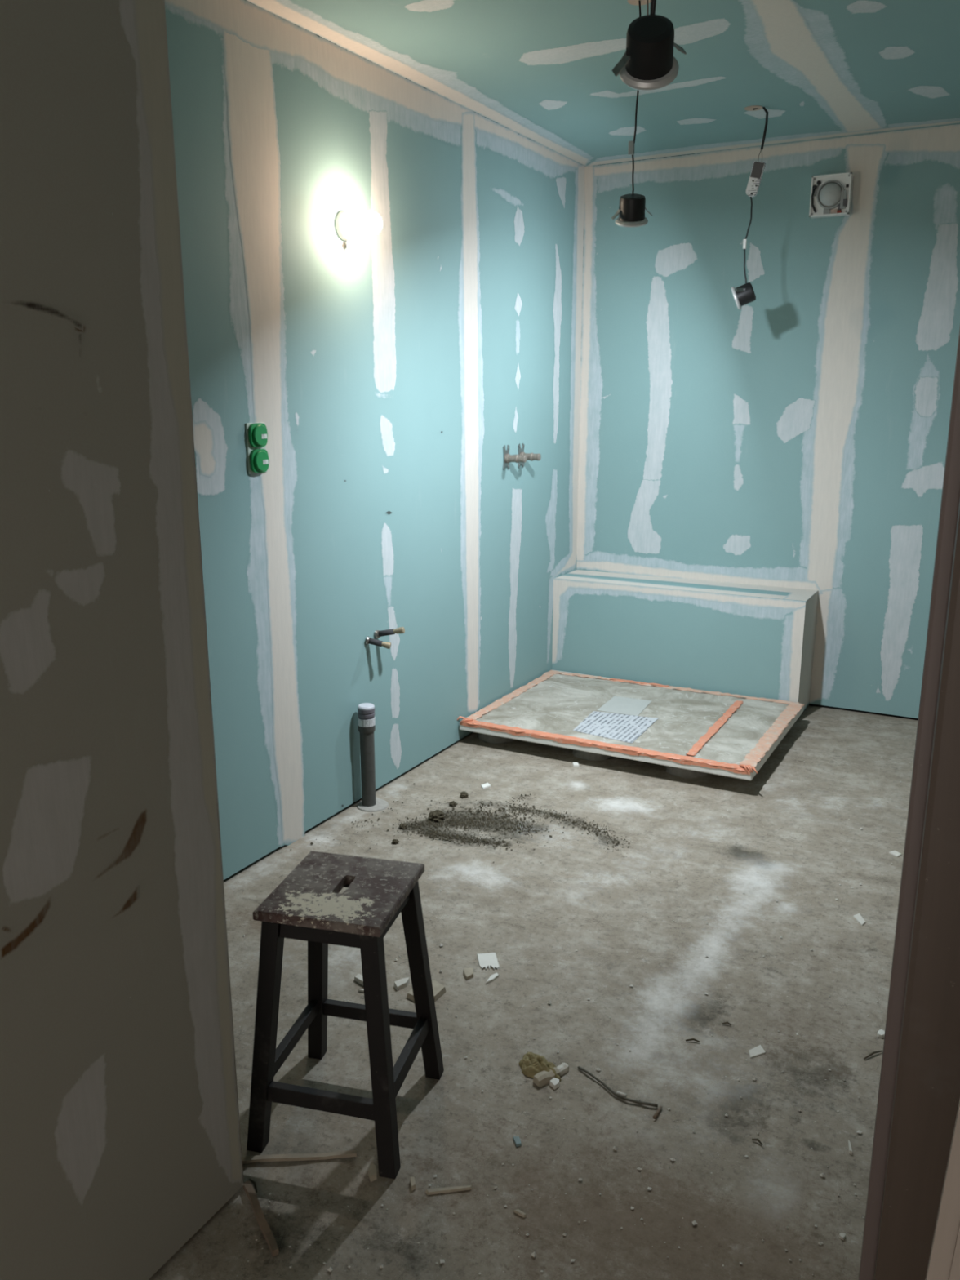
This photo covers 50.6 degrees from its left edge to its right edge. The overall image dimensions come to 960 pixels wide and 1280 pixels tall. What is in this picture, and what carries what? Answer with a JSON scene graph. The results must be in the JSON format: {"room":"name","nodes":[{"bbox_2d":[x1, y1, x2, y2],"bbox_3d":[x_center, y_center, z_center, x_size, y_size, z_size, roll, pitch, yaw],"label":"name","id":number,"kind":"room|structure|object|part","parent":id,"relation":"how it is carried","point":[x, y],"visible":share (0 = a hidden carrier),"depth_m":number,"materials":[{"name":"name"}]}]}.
{"room":"building under construction","nodes":[
{"label":"building under construction","id":0,"kind":"room"},
{"bbox_2d":[0,0,244,1279],"bbox_3d":[-1.523,0.077,0.576,0.882,2.500,2.904,7,16,28],"label":"wall partition","id":1,"kind":"structure","parent":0,"point":[120,1135],"depth_m":1.46,"materials":[{"name":"grey paint"}]},
{"bbox_2d":[164,0,585,880],"bbox_3d":[-0.413,-0.662,3.592,0.121,2.500,3.817,7,16,28],"label":"wall","id":2,"kind":"structure","parent":0,"point":[388,375],"depth_m":3.45,"materials":[{"name":"teal paint"}]},
{"bbox_3d":[-0.935,-0.411,2.544,0.012,2.486,1.248,7,16,28],"label":"plasterboard panel","id":3,"kind":"part","parent":2,"relation":"part of","materials":[{"name":"teal paint"}]},
{"bbox_2d":[245,422,269,474],"bbox_3d":[-0.653,-0.567,3.000,0.025,0.146,0.081,7,16,28],"label":"box","id":4,"kind":"object","parent":2,"relation":"attached to","point":[256,433],"visible":1,"depth_m":2.98,"materials":[{"name":"green plastic"}]},
{"bbox_2d":[335,210,382,248],"bbox_3d":[-0.376,-1.307,3.222,0.140,0.112,0.087,7,16,28],"label":"wall lamp","id":5,"kind":"object","parent":2,"relation":"attached to","point":[368,223],"visible":1,"depth_m":3.20,"materials":[{"name":"white glass"}]},
{"bbox_3d":[-0.355,-1.316,3.208,0.092,0.076,0.076,7,16,28],"label":"bulb","id":6,"kind":"part","parent":5,"relation":"part of","materials":[{"name":"white glass"}]},
{"bbox_3d":[-0.340,-0.673,3.612,0.012,2.486,1.248,7,16,28],"label":"plasterboard panel","id":7,"kind":"part","parent":2,"relation":"part of","materials":[{"name":"teal paint"}]},
{"bbox_2d":[365,635,391,648],"bbox_3d":[-0.363,0.009,3.631,0.092,0.046,0.032,1,14,6],"label":"pipe stub","id":8,"kind":"object","parent":2,"relation":"attached to","point":[369,641],"visible":1,"depth_m":3.62,"materials":[{"name":"metal"}]},
{"bbox_2d":[374,626,404,638],"bbox_3d":[-0.325,-0.026,3.667,0.113,0.050,0.032,4,14,16],"label":"pipe stub","id":9,"kind":"object","parent":2,"relation":"attached to","point":[378,633],"visible":1,"depth_m":3.66,"materials":[{"name":"metal"}]},
{"bbox_2d":[502,443,541,470],"bbox_3d":[0.190,-0.807,4.469,0.094,0.108,0.205,7,16,28],"label":"pipe fitting","id":10,"kind":"object","parent":2,"relation":"attached to","point":[522,457],"visible":1,"depth_m":4.43,"materials":[{"name":"metal"}]},
{"bbox_3d":[0.115,-0.796,4.427,0.004,0.108,0.058,7,16,28],"label":"fixing plate","id":11,"kind":"part","parent":10,"relation":"part of","materials":[{"name":"metal"}]},
{"bbox_3d":[0.185,-0.827,4.553,0.004,0.108,0.058,7,16,28],"label":"fixing plate","id":12,"kind":"part","parent":10,"relation":"part of","materials":[{"name":"metal"}]},
{"bbox_3d":[0.226,-0.922,4.628,0.012,2.486,1.128,7,16,28],"label":"plasterboard panel","id":13,"kind":"part","parent":2,"relation":"part of","materials":[{"name":"teal paint"}]},
{"bbox_2d":[148,705,917,1279],"bbox_3d":[0.075,0.992,2.086,2.740,0.001,6.620,7,16,28],"label":"floor","id":14,"kind":"structure","parent":0,"point":[699,857],"depth_m":2.42,"materials":[{"name":"concrete"}]},
{"bbox_2d":[248,1178,257,1192],"bbox_3d":[-0.427,1.029,1.918,0.007,0.007,0.039,-9,16,-32],"label":"dark sliver","id":15,"kind":"object","parent":14,"relation":"on","point":[250,1180],"visible":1,"depth_m":1.92,"materials":[{"name":"soil"}]},
{"bbox_2d":[243,1180,279,1256],"bbox_3d":[-0.398,1.044,1.837,0.014,0.016,0.183,-7,15,-27],"label":"thin lath","id":16,"kind":"object","parent":14,"relation":"on","point":[248,1188],"visible":1,"depth_m":1.83,"materials":[{"name":"wood"}]},
{"bbox_2d":[241,1150,356,1164],"bbox_3d":[-0.362,1.011,1.983,0.242,0.011,0.013,-1,14,-4],"label":"thin lath","id":17,"kind":"object","parent":14,"relation":"on","point":[323,1156],"visible":0.89,"depth_m":1.98,"materials":[{"name":"brown wood"}]},
{"bbox_2d":[246,850,444,1178],"bbox_3d":[-0.272,0.735,2.068,0.311,0.510,0.331,3,14,14],"label":"wooden stool","id":18,"kind":"object","parent":14,"relation":"on","point":[308,905],"visible":1,"depth_m":1.98,"materials":[{"name":"black wood"}]},
{"bbox_3d":[-0.417,0.767,1.979,0.106,0.489,0.048,-9,16,-32],"label":"leg","id":19,"kind":"part","parent":18,"relation":"part of","materials":[{"name":"black wood"}]},
{"bbox_3d":[-0.354,0.709,2.219,0.048,0.489,0.106,-7,15,-27],"label":"leg","id":20,"kind":"part","parent":18,"relation":"part of","materials":[{"name":"black wood"}]},
{"bbox_3d":[-0.272,0.497,2.010,0.254,0.020,0.270,3,14,14],"label":"seat","id":21,"kind":"part","parent":18,"relation":"part of","materials":[{"name":"wood"}]},
{"bbox_3d":[-0.189,0.781,1.922,0.048,0.489,0.106,-7,15,-27],"label":"leg","id":22,"kind":"part","parent":18,"relation":"part of","materials":[{"name":"black wood"}]},
{"bbox_3d":[-0.126,0.722,2.162,0.106,0.489,0.048,-9,16,-32],"label":"leg","id":23,"kind":"part","parent":18,"relation":"part of","materials":[{"name":"black wood"}]},
{"bbox_2d":[354,973,363,985],"bbox_3d":[-0.297,0.866,2.578,0.057,0.012,0.019,13,19,42],"label":"flake","id":24,"kind":"object","parent":14,"relation":"on","point":[358,978],"visible":0.59,"depth_m":2.58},
{"bbox_2d":[356,702,388,812],"bbox_3d":[-0.390,0.416,3.641,0.116,0.382,0.116,7,16,28],"label":"drain pipe","id":25,"kind":"object","parent":14,"relation":"on","point":[366,711],"visible":1,"depth_m":3.62,"materials":[{"name":"grey plastic"}]},
{"bbox_2d":[357,707,374,719],"bbox_3d":[-0.404,0.258,3.603,0.061,0.036,0.061,7,16,28],"label":"socket","id":26,"kind":"object","parent":25,"relation":"attached to","point":[363,713],"depth_m":3.58,"materials":[{"name":"grey plastic"}]},
{"bbox_2d":[368,1161,377,1182],"bbox_3d":[-0.207,1.020,1.947,0.017,0.012,0.042,-2,14,-9],"label":"flake","id":27,"kind":"object","parent":14,"relation":"on","point":[372,1175],"visible":1,"depth_m":1.94,"materials":[{"name":"grey"}]},
{"bbox_2d":[391,839,399,844],"bbox_3d":[-0.282,0.670,3.378,0.024,0.013,0.024,-11,17,-38],"label":"clod","id":28,"kind":"object","parent":14,"relation":"on","point":[394,841],"visible":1,"depth_m":3.37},
{"bbox_2d":[394,977,409,991],"bbox_3d":[-0.197,0.868,2.567,0.052,0.012,0.023,-13,19,-43],"label":"flake","id":29,"kind":"object","parent":14,"relation":"on","point":[402,983],"visible":1,"depth_m":2.56,"materials":[{"name":"white"}]},
{"bbox_2d":[399,822,407,829],"bbox_3d":[-0.264,0.640,3.495,0.028,0.016,0.030,7,16,28],"label":"clod","id":30,"kind":"object","parent":14,"relation":"on","point":[402,826],"visible":1,"depth_m":3.49,"materials":[{"name":"soil"}]},
{"bbox_2d":[409,1176,415,1191],"bbox_3d":[-0.127,1.028,1.919,0.008,0.010,0.026,-3,14,-11],"label":"flake","id":31,"kind":"object","parent":14,"relation":"on","point":[411,1179],"visible":1,"depth_m":1.92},
{"bbox_2d":[406,980,445,1001],"bbox_3d":[-0.135,0.876,2.530,0.081,0.015,0.093,7,16,28],"label":"board offcut","id":32,"kind":"object","parent":14,"relation":"on","point":[439,989],"visible":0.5,"depth_m":2.52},
{"bbox_2d":[428,809,444,822],"bbox_3d":[-0.151,0.614,3.565,0.058,0.033,0.059,7,16,28],"label":"clod","id":33,"kind":"object","parent":14,"relation":"on","point":[437,815],"visible":1,"depth_m":3.55,"materials":[{"name":"soil"}]},
{"bbox_2d":[425,1185,472,1195],"bbox_3d":[-0.058,1.032,1.907,0.090,0.006,0.009,-2,14,-9],"label":"strip","id":34,"kind":"object","parent":14,"relation":"on","point":[447,1189],"visible":1,"depth_m":1.90,"materials":[{"name":"beige wood"}]},
{"bbox_2d":[448,800,457,806],"bbox_3d":[-0.099,0.594,3.683,0.030,0.016,0.027,7,16,28],"label":"clod","id":35,"kind":"object","parent":14,"relation":"on","point":[453,803],"visible":1,"depth_m":3.68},
{"bbox_2d":[289,782,629,862],"bbox_3d":[-0.029,0.632,3.538,1.166,0.009,0.701,1,14,3],"label":"crumbs","id":36,"kind":"object","parent":14,"relation":"on","point":[456,823],"visible":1,"depth_m":3.52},
{"bbox_2d":[459,791,468,798],"bbox_3d":[-0.059,0.573,3.763,0.031,0.019,0.033,4,14,16],"label":"clod","id":37,"kind":"object","parent":14,"relation":"on","point":[463,794],"visible":1,"depth_m":3.75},
{"bbox_2d":[463,967,473,980],"bbox_3d":[-0.029,0.858,2.611,0.024,0.010,0.045,-1,14,-5],"label":"flake","id":38,"kind":"object","parent":14,"relation":"on","point":[468,972],"visible":1,"depth_m":2.60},
{"bbox_2d":[480,782,490,789],"bbox_3d":[0.020,0.555,3.861,0.029,0.006,0.054,13,19,43],"label":"flake","id":39,"kind":"object","parent":14,"relation":"on","point":[486,785],"visible":1,"depth_m":3.86,"materials":[{"name":"white paper"}]},
{"bbox_2d":[476,952,499,969],"bbox_3d":[0.021,0.846,2.672,0.053,0.005,0.083,-2,14,-8],"label":"flake","id":40,"kind":"object","parent":14,"relation":"on","point":[484,960],"visible":1,"depth_m":2.67,"materials":[{"name":"white paper"}]},
{"bbox_2d":[485,972,498,984],"bbox_3d":[0.029,0.865,2.593,0.015,0.006,0.056,9,17,34],"label":"flake","id":41,"kind":"object","parent":14,"relation":"on","point":[494,976],"visible":1,"depth_m":2.59,"materials":[{"name":"white paper"}]},
{"bbox_2d":[512,1136,521,1146],"bbox_3d":[0.075,1.002,2.030,0.013,0.006,0.025,-4,14,-15],"label":"flake","id":42,"kind":"object","parent":14,"relation":"on","point":[517,1140],"visible":1,"depth_m":2.03,"materials":[{"name":"teal"}]},
{"bbox_2d":[513,1208,526,1217],"bbox_3d":[0.073,1.046,1.853,0.024,0.006,0.007,10,17,35],"label":"flake","id":43,"kind":"object","parent":14,"relation":"on","point":[517,1211],"visible":1,"depth_m":1.85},
{"bbox_2d":[518,1052,560,1081],"bbox_3d":[0.135,0.938,2.245,0.111,0.028,0.071,7,16,28],"label":"lump","id":44,"kind":"object","parent":14,"relation":"on","point":[531,1064],"visible":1,"depth_m":2.23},
{"bbox_2d":[533,1066,560,1087],"bbox_3d":[0.145,0.950,2.214,0.059,0.019,0.029,-10,17,-35],"label":"chunk","id":45,"kind":"object","parent":14,"relation":"on","point":[541,1078],"visible":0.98,"depth_m":2.20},
{"bbox_2d":[549,1077,559,1088],"bbox_3d":[0.162,0.959,2.196,0.019,0.010,0.024,11,17,37],"label":"flake","id":46,"kind":"object","parent":14,"relation":"on","point":[554,1082],"visible":1,"depth_m":2.19,"materials":[{"name":"white paper"}]},
{"bbox_2d":[556,1062,568,1075],"bbox_3d":[0.180,0.946,2.239,0.032,0.015,0.019,-13,19,-42],"label":"chunk","id":47,"kind":"object","parent":14,"relation":"on","point":[563,1068],"visible":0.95,"depth_m":2.24,"materials":[{"name":"paint"}]},
{"bbox_2d":[239,766,901,1275],"bbox_3d":[0.452,0.748,3.060,1.696,0.009,3.186,7,16,28],"label":"crumbs","id":48,"kind":"object","parent":14,"relation":"on","point":[615,1148],"visible":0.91,"depth_m":1.94,"materials":[{"name":"grey concrete"}]},
{"bbox_2d":[572,762,578,766],"bbox_3d":[0.385,0.500,4.085,0.023,0.006,0.036,-1,14,-3],"label":"flake","id":49,"kind":"object","parent":14,"relation":"on","point":[575,764],"visible":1,"depth_m":4.07,"materials":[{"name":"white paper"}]},
{"bbox_2d":[577,1066,657,1107],"bbox_3d":[0.287,0.964,2.178,0.202,0.009,0.032,11,18,38],"label":"wire","id":50,"kind":"object","parent":14,"relation":"on","point":[623,1095],"visible":1,"depth_m":2.16,"materials":[{"name":"metal"}]},
{"bbox_2d":[457,670,804,780],"bbox_3d":[0.683,0.354,4.431,1.277,0.125,0.958,7,16,28],"label":"shower tray","id":51,"kind":"object","parent":14,"relation":"on","point":[693,733],"visible":1,"depth_m":4.30,"materials":[{"name":"grey concrete"}]},
{"bbox_2d":[653,1106,662,1119],"bbox_3d":[0.369,0.982,2.110,0.008,0.008,0.037,7,16,28],"label":"wire offcut","id":52,"kind":"object","parent":14,"relation":"on","point":[655,1116],"visible":1,"depth_m":2.10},
{"bbox_2d":[551,569,817,719],"bbox_3d":[0.968,0.005,4.936,1.217,0.563,0.287,7,16,28],"label":"ledge","id":53,"kind":"structure","parent":14,"relation":"on","point":[748,640],"depth_m":4.77,"materials":[{"name":"teal paint"}]},
{"bbox_3d":[0.897,0.034,4.823,1.204,0.538,0.012,7,16,28],"label":"panel","id":54,"kind":"part","parent":53,"relation":"part of","materials":[{"name":"teal paint"}]},
{"bbox_3d":[0.968,-0.262,4.871,1.216,0.012,0.286,7,16,28],"label":"panel","id":55,"kind":"part","parent":53,"relation":"part of","materials":[{"name":"beige paint"}]},
{"bbox_3d":[1.497,0.073,4.658,0.012,0.538,0.286,7,16,28],"label":"panel","id":56,"kind":"part","parent":53,"relation":"part of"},
{"bbox_2d":[685,1038,700,1042],"bbox_3d":[0.492,0.924,2.343,0.033,0.007,0.007,2,14,10],"label":"dark sliver","id":57,"kind":"object","parent":14,"relation":"on","point":[690,1039],"visible":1,"depth_m":2.34,"materials":[{"name":"soil"}]},
{"bbox_2d":[748,1044,765,1057],"bbox_3d":[0.627,0.935,2.308,0.052,0.003,0.028,-6,15,-24],"label":"paper scrap","id":58,"kind":"object","parent":14,"relation":"on","point":[757,1051],"visible":1,"depth_m":2.30,"materials":[{"name":"paper"}]},
{"bbox_2d":[751,1138,763,1145],"bbox_3d":[0.555,1.001,2.027,0.024,0.007,0.008,12,18,41],"label":"dark sliver","id":59,"kind":"object","parent":14,"relation":"on","point":[756,1140],"visible":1,"depth_m":2.03,"materials":[{"name":"soil"}]},
{"bbox_2d":[839,1232,845,1239],"bbox_3d":[0.643,1.057,1.801,0.011,0.006,0.012,7,16,28],"label":"flake","id":60,"kind":"object","parent":14,"relation":"on","point":[842,1235],"visible":1,"depth_m":1.80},
{"bbox_2d":[848,1139,852,1155],"bbox_3d":[0.732,1.005,2.012,0.005,0.008,0.035,3,14,11],"label":"flake","id":61,"kind":"object","parent":14,"relation":"on","point":[849,1142],"visible":1,"depth_m":2.00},
{"bbox_2d":[853,913,866,925],"bbox_3d":[1.078,0.794,2.882,0.023,0.004,0.067,0,14,-1],"label":"paper scrap","id":62,"kind":"object","parent":14,"relation":"on","point":[858,917],"visible":1,"depth_m":2.88,"materials":[{"name":"paper"}]},
{"bbox_2d":[863,1050,882,1059],"bbox_3d":[0.888,0.935,2.294,0.060,0.007,0.006,-7,16,-28],"label":"dark sliver","id":63,"kind":"object","parent":14,"relation":"on","point":[877,1051],"visible":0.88,"depth_m":2.29,"materials":[{"name":"soil"}]},
{"bbox_2d":[877,1029,884,1038],"bbox_3d":[0.935,0.918,2.366,0.016,0.008,0.025,7,16,28],"label":"flake","id":64,"kind":"object","parent":14,"relation":"on","point":[881,1033],"visible":0.95,"depth_m":2.36,"materials":[{"name":"white paper"}]},
{"bbox_2d":[888,850,902,857],"bbox_3d":[1.350,0.693,3.292,0.027,0.004,0.037,-6,15,-24],"label":"flake","id":65,"kind":"object","parent":14,"relation":"on","point":[895,853],"visible":1,"depth_m":3.29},
{"bbox_2d":[924,1099,959,1279],"bbox_3d":[0.331,0.092,0.544,0.190,2.480,0.030,7,16,28],"label":"trim","id":66,"kind":"structure","parent":14,"relation":"on","point":[944,1264],"depth_m":0.63,"materials":[{"name":"brown wood"}]},
{"bbox_2d":[245,0,959,165],"bbox_3d":[0.120,-1.481,1.466,2.840,0.102,6.640,7,16,28],"label":"ceiling","id":67,"kind":"structure","parent":0,"point":[540,70],"depth_m":3.31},
{"bbox_2d":[611,0,652,226],"bbox_3d":[0.439,-1.479,2.887,0.095,0.581,0.100,10,17,36],"label":"recessed light","id":68,"kind":"object","parent":67,"relation":"in","point":[631,211],"visible":0.98,"depth_m":2.91,"materials":[{"name":"black plastic"}]},
{"bbox_2d":[612,0,686,90],"bbox_3d":[0.266,-1.157,1.558,0.103,0.574,0.107,7,16,28],"label":"recessed light","id":69,"kind":"object","parent":67,"relation":"in","point":[648,62],"visible":1,"depth_m":1.59,"materials":[{"name":"black plastic"}]},
{"bbox_2d":[730,106,768,310],"bbox_3d":[1.036,-1.668,3.924,0.105,0.747,0.104,-1,14,-4],"label":"recessed light","id":70,"kind":"object","parent":67,"relation":"in","point":[743,295],"visible":1,"depth_m":3.91,"materials":[{"name":"black plastic"}]},
{"bbox_3d":[1.543,-1.741,2.706,1.338,0.012,2.818,7,16,28],"label":"plasterboard panel","id":71,"kind":"part","parent":67,"relation":"part of","materials":[{"name":"teal paint"}]},
{"bbox_2d":[576,124,959,719],"bbox_3d":[1.628,-0.907,4.583,2.740,2.500,0.121,7,16,28],"label":"wall","id":72,"kind":"structure","parent":0,"point":[796,437],"depth_m":4.62,"materials":[{"name":"teal paint"}]},
{"bbox_3d":[1.043,-0.972,4.830,1.226,2.486,0.012,7,16,28],"label":"plasterboard panel","id":73,"kind":"part","parent":72,"relation":"part of","materials":[{"name":"teal paint"}]},
{"bbox_2d":[808,172,853,217],"bbox_3d":[1.488,-1.887,4.306,0.162,0.162,0.072,7,16,28],"label":"fan","id":74,"kind":"object","parent":72,"relation":"attached to","point":[831,194],"visible":1,"depth_m":4.29,"materials":[{"name":"white plastic"}]},
{"bbox_3d":[2.112,-0.837,4.268,1.200,2.486,0.012,7,16,28],"label":"plasterboard panel","id":75,"kind":"part","parent":72,"relation":"part of","materials":[{"name":"teal paint"}]},
{"bbox_3d":[0.705,0.047,0.684,0.545,2.500,0.100,7,16,28],"label":"wall","id":76,"kind":"structure","parent":0,"visible":0},
{"bbox_2d":[858,326,959,1279],"bbox_3d":[0.421,0.011,0.833,0.102,2.500,0.120,7,16,28],"label":"door frame","id":77,"kind":"structure","parent":76,"relation":"attached to","point":[918,1098],"depth_m":0.87,"materials":[{"name":"brown wood"}]}
]}

